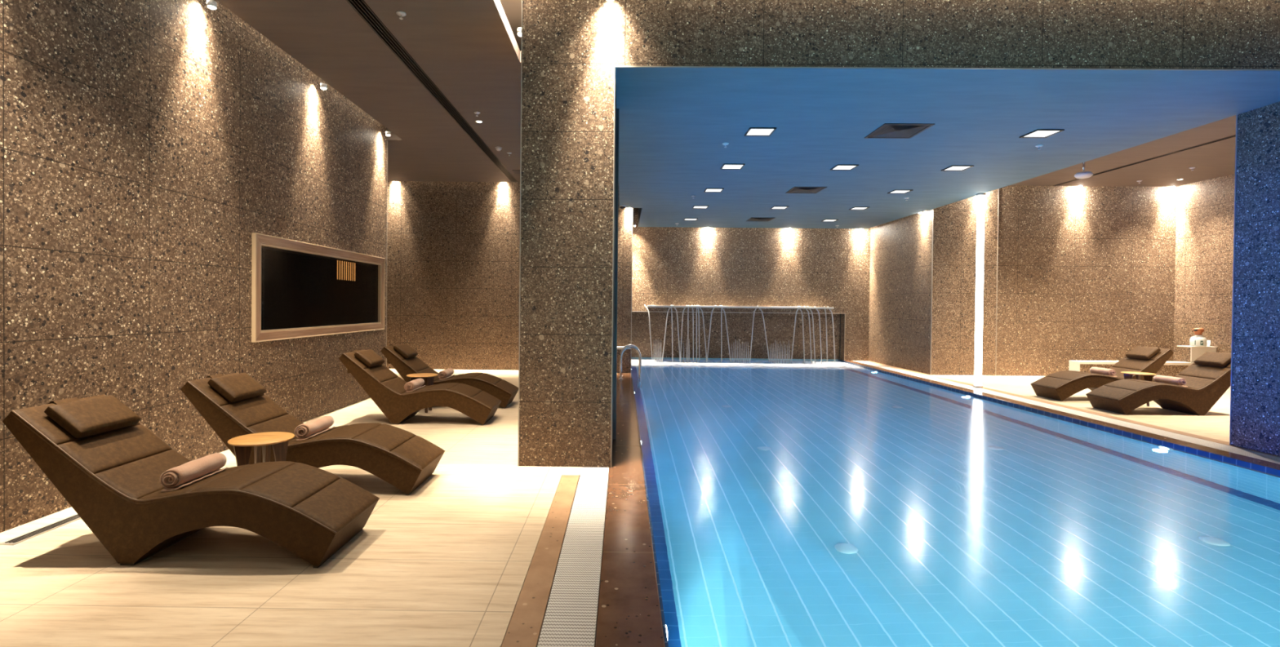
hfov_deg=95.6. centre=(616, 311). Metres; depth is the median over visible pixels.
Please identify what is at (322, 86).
spotlight
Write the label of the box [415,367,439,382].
cushion
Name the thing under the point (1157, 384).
cushion
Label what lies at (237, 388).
pillow
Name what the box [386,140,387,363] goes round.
trim
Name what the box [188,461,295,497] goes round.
cushion
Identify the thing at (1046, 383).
cushion
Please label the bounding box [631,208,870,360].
wall
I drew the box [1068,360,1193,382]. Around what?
stone bench
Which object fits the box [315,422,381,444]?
cushion
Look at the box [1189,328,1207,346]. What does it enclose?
glass jar
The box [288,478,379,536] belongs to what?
cushion
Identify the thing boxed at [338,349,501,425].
sun lounger
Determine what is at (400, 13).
sprinkler
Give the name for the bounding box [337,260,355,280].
lamp
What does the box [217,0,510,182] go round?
ceiling
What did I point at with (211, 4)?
spotlight
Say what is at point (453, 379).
cushion
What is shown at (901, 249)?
wall
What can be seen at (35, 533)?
floor vent
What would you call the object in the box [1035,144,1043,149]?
sprinkler
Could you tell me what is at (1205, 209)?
wall
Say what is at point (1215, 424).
floor
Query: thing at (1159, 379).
rolled towel
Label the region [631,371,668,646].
band
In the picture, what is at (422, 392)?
cushion
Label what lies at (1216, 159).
ceiling
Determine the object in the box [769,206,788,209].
recessed light
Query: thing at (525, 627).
trim
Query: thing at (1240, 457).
trim
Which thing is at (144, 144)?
wall
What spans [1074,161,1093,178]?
spotlight
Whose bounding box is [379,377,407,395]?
cushion
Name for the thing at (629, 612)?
pool edge
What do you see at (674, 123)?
ceiling
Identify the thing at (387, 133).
spotlight
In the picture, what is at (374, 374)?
cushion
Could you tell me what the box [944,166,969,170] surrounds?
diffuser
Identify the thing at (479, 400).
cushion
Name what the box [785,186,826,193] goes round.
ceiling vent
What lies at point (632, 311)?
trim
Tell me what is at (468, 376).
cushion
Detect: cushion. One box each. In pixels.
[9,395,140,448]
[53,424,171,477]
[90,449,190,503]
[135,464,251,504]
[186,373,264,408]
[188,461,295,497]
[217,395,288,430]
[238,462,340,511]
[244,413,302,447]
[287,425,348,448]
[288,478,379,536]
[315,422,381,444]
[342,350,382,370]
[351,423,415,454]
[362,364,398,384]
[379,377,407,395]
[383,343,415,361]
[388,435,444,472]
[400,356,429,373]
[400,384,437,396]
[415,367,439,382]
[424,382,459,392]
[433,373,463,383]
[447,383,482,399]
[453,373,483,380]
[470,391,501,410]
[473,373,502,386]
[493,379,518,395]
[1031,376,1071,390]
[1046,371,1089,382]
[1063,370,1107,377]
[1085,386,1137,401]
[1103,379,1157,392]
[1106,375,1124,380]
[1108,367,1142,378]
[1111,357,1155,371]
[1124,348,1171,361]
[1125,378,1177,387]
[1174,375,1217,391]
[1176,385,1199,391]
[1177,364,1231,381]
[1191,362,1231,368]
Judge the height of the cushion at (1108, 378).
0.070 m
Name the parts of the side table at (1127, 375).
leg, leg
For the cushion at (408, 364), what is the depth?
7.87 m
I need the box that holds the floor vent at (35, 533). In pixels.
[0,514,81,545]
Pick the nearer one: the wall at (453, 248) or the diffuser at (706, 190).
the diffuser at (706, 190)
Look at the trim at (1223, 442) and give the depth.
7.78 m
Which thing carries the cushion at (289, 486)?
on the sun lounger at (96, 451)
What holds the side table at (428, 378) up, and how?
on the floor at (446, 562)
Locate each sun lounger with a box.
[2,394,379,568]
[180,372,444,495]
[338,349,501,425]
[380,343,518,408]
[1030,346,1173,401]
[1085,351,1231,415]
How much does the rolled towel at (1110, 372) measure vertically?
0.122 m
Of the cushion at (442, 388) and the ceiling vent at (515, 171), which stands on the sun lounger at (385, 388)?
the cushion at (442, 388)
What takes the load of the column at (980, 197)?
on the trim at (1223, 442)
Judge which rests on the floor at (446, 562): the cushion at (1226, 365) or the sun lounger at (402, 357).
the sun lounger at (402, 357)
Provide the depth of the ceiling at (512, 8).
6.11 m
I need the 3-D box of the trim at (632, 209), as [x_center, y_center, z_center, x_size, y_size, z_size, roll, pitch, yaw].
[0.325,-0.546,12.259,0.012,3.640,0.010,1,1,1]
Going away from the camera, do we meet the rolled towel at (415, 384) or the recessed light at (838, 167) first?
the rolled towel at (415, 384)
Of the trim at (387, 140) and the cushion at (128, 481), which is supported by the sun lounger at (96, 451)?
the cushion at (128, 481)
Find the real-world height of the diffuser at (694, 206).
0.004 m
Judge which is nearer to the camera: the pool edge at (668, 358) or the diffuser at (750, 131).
the diffuser at (750, 131)
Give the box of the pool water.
[631,360,1279,646]
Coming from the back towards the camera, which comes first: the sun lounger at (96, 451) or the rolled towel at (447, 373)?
the rolled towel at (447, 373)
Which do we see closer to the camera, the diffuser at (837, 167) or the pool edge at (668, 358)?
the diffuser at (837, 167)
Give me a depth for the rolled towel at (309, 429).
4.39 m
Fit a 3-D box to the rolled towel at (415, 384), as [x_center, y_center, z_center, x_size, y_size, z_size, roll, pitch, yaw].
[-2.415,0.882,6.934,0.138,0.122,0.382,1,1,1]
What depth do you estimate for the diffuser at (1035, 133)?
6.71 m
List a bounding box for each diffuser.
[693,206,706,208]
[705,189,721,191]
[722,164,742,168]
[746,128,773,135]
[772,207,786,208]
[832,165,855,169]
[851,207,865,209]
[892,190,908,193]
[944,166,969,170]
[1023,130,1059,137]
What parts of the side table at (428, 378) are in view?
leg, leg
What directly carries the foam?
on the pool water
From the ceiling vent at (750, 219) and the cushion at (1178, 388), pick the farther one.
the ceiling vent at (750, 219)
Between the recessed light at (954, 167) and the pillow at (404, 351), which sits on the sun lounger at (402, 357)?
the pillow at (404, 351)
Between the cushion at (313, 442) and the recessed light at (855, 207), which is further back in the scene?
the recessed light at (855, 207)
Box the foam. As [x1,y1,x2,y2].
[631,359,859,367]
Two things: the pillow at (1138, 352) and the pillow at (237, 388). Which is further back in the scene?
the pillow at (1138, 352)
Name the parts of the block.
panel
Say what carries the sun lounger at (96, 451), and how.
on the floor at (446, 562)
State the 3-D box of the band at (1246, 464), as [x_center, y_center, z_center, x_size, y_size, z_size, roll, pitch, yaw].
[5.883,1.422,6.363,0.012,0.058,18.420,1,1,1]
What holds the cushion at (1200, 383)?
on the sun lounger at (1208, 378)
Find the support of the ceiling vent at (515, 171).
in the ceiling at (469, 50)
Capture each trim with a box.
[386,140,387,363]
[501,475,579,646]
[517,0,522,466]
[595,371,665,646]
[610,66,615,467]
[613,108,619,439]
[614,66,1279,71]
[631,208,632,351]
[631,311,844,360]
[844,360,1279,470]
[863,360,1279,457]
[929,210,933,375]
[995,188,999,375]
[1229,115,1237,444]
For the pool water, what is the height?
0.001 m
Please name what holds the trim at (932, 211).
attached to the wall at (901, 249)
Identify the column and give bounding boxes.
[519,0,616,467]
[973,193,986,387]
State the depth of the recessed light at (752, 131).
6.74 m
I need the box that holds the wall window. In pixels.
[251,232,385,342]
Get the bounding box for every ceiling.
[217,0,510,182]
[364,0,520,182]
[387,0,521,132]
[615,66,1279,228]
[1011,115,1235,186]
[1057,137,1235,186]
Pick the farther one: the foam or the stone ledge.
the foam
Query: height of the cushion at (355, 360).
0.199 m
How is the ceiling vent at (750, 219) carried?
in the ceiling at (674, 123)
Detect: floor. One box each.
[0,368,617,646]
[934,375,1230,442]
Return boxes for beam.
[614,0,1279,69]
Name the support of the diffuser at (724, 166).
attached to the recessed light at (725, 166)
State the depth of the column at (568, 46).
4.98 m
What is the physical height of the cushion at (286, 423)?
0.153 m
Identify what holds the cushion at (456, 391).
on the sun lounger at (385, 388)
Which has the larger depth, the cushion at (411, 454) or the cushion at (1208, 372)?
the cushion at (1208, 372)
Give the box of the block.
[1177,345,1217,362]
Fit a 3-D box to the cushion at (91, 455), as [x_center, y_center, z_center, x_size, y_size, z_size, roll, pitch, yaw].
[-2.857,0.787,3.321,0.207,0.169,0.545,1,1,1]
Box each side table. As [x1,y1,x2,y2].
[227,431,294,466]
[406,373,438,413]
[1120,371,1155,406]
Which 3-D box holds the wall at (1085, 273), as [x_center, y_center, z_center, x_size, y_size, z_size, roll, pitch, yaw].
[9.328,-0.865,12.248,4.860,4.450,0.292,1,1,1]
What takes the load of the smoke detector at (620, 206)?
attached to the ceiling at (674, 123)
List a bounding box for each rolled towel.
[160,453,227,492]
[294,415,334,440]
[404,378,425,392]
[437,368,454,380]
[1089,367,1117,377]
[1153,375,1187,386]
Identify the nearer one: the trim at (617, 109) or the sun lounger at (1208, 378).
the trim at (617, 109)
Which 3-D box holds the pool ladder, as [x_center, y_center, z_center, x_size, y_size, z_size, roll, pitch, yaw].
[0.262,1.395,11.213,0.445,1.480,0.570,1,1,1]
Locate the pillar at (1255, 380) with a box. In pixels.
[1231,101,1279,456]
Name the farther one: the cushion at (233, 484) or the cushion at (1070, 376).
the cushion at (1070, 376)
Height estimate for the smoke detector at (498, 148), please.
0.052 m
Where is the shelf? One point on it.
(648, 306)
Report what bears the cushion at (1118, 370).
on the sun lounger at (1060, 385)
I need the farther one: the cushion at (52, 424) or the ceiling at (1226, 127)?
the ceiling at (1226, 127)
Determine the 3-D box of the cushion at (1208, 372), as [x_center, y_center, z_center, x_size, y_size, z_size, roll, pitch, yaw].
[8.099,0.842,7.986,0.207,0.169,0.545,1,1,1]
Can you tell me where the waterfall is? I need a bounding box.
[644,304,835,364]
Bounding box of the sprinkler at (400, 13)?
[395,10,406,19]
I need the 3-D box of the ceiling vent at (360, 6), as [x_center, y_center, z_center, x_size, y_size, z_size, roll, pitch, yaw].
[-2.208,-2.685,4.541,0.138,0.138,15.090,1,1,1]
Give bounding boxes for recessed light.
[683,217,697,220]
[692,205,708,208]
[703,188,724,192]
[720,164,745,169]
[744,127,776,136]
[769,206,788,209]
[821,219,838,222]
[830,164,858,170]
[848,206,869,209]
[887,189,912,194]
[941,164,973,171]
[1019,128,1064,137]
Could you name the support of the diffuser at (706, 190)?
attached to the recessed light at (707, 190)
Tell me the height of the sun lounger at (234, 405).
0.831 m
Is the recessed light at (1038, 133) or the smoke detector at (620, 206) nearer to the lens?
the recessed light at (1038, 133)
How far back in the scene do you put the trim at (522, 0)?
4.98 m
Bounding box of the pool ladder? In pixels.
[618,344,641,382]
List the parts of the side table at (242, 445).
leg, leg, leg, leg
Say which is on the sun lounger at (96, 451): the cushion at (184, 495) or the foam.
the cushion at (184, 495)
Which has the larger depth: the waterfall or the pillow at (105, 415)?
the waterfall
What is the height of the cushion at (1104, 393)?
0.147 m
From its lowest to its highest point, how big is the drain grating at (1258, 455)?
0.148 m
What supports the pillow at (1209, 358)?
on the sun lounger at (1208, 378)
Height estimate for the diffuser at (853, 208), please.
0.004 m
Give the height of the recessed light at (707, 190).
0.014 m
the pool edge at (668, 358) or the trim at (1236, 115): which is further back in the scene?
the pool edge at (668, 358)
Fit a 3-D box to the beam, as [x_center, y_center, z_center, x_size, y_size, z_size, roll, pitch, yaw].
[5.845,-2.542,5.025,11.706,1.010,0.275,1,1,1]
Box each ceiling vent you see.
[346,0,517,182]
[511,169,519,173]
[746,217,774,221]
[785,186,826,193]
[864,123,934,138]
[1052,134,1235,186]
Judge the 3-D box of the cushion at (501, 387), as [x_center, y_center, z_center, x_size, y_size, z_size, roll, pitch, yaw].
[-1.519,1.054,8.030,0.247,0.147,0.545,1,1,1]
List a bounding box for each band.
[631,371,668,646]
[838,360,1279,475]
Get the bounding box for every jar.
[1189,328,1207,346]
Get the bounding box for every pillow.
[44,395,141,438]
[207,373,266,402]
[354,349,385,367]
[393,343,417,358]
[1125,346,1160,359]
[1194,351,1231,366]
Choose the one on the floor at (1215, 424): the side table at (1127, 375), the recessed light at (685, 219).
the side table at (1127, 375)
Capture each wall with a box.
[0,0,387,533]
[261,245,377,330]
[386,181,632,371]
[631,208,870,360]
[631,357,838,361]
[868,204,946,375]
[944,185,1176,376]
[1173,173,1235,361]
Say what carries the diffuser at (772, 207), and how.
attached to the recessed light at (773, 207)
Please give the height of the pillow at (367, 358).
0.181 m
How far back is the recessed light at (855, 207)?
11.88 m
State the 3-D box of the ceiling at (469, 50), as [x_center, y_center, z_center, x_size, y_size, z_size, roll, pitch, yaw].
[-1.582,-2.673,4.540,1.101,0.120,15.100,1,1,1]
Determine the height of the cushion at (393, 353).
0.199 m
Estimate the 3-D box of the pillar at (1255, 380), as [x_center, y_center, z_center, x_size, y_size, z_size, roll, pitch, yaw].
[6.951,-0.816,5.466,1.030,4.450,1.125,1,1,1]
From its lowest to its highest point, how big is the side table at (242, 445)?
0.475 m
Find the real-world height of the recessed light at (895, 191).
0.014 m
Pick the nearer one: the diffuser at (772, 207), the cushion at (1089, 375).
the cushion at (1089, 375)
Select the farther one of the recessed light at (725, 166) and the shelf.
the shelf
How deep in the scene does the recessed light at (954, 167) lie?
8.42 m
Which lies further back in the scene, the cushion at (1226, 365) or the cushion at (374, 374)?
the cushion at (1226, 365)
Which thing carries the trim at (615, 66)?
attached to the beam
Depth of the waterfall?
14.86 m
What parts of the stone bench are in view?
panel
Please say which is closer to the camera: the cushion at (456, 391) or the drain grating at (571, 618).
the drain grating at (571, 618)
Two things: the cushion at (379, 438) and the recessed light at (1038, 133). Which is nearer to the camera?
the cushion at (379, 438)
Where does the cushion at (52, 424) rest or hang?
on the sun lounger at (96, 451)
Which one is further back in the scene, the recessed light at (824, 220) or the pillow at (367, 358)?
the recessed light at (824, 220)
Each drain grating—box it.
[537,467,608,646]
[853,360,1279,464]
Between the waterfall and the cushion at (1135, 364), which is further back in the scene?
the waterfall
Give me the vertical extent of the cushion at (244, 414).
0.169 m
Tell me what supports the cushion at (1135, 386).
on the sun lounger at (1208, 378)
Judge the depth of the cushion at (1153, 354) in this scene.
8.86 m
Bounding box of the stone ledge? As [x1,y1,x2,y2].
[616,346,631,373]
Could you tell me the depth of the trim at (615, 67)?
4.97 m
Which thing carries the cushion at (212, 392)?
on the sun lounger at (234, 405)
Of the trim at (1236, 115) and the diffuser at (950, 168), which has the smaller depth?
the trim at (1236, 115)
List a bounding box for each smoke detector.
[495,146,502,151]
[618,205,626,208]
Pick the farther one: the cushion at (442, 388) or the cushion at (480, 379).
the cushion at (480, 379)
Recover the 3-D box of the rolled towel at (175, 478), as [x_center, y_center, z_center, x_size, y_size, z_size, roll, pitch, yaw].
[-2.410,0.913,3.309,0.138,0.121,0.382,1,1,1]
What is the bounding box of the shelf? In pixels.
[647,305,834,309]
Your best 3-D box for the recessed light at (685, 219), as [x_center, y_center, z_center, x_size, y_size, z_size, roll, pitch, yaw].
[1.744,-2.159,13.601,0.302,0.014,0.302,1,1,1]
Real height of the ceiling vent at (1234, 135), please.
0.138 m
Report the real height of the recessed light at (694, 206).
0.014 m
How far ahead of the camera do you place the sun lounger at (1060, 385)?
8.87 m
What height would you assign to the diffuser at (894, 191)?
0.004 m
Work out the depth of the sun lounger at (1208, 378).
7.78 m
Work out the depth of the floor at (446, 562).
2.99 m
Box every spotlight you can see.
[206,0,217,9]
[320,83,327,89]
[385,131,391,136]
[517,27,521,36]
[1074,161,1093,178]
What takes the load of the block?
on the stone bench
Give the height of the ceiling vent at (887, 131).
0.008 m
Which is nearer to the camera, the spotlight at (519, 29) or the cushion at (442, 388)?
the spotlight at (519, 29)
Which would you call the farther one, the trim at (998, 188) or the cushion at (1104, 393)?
the trim at (998, 188)

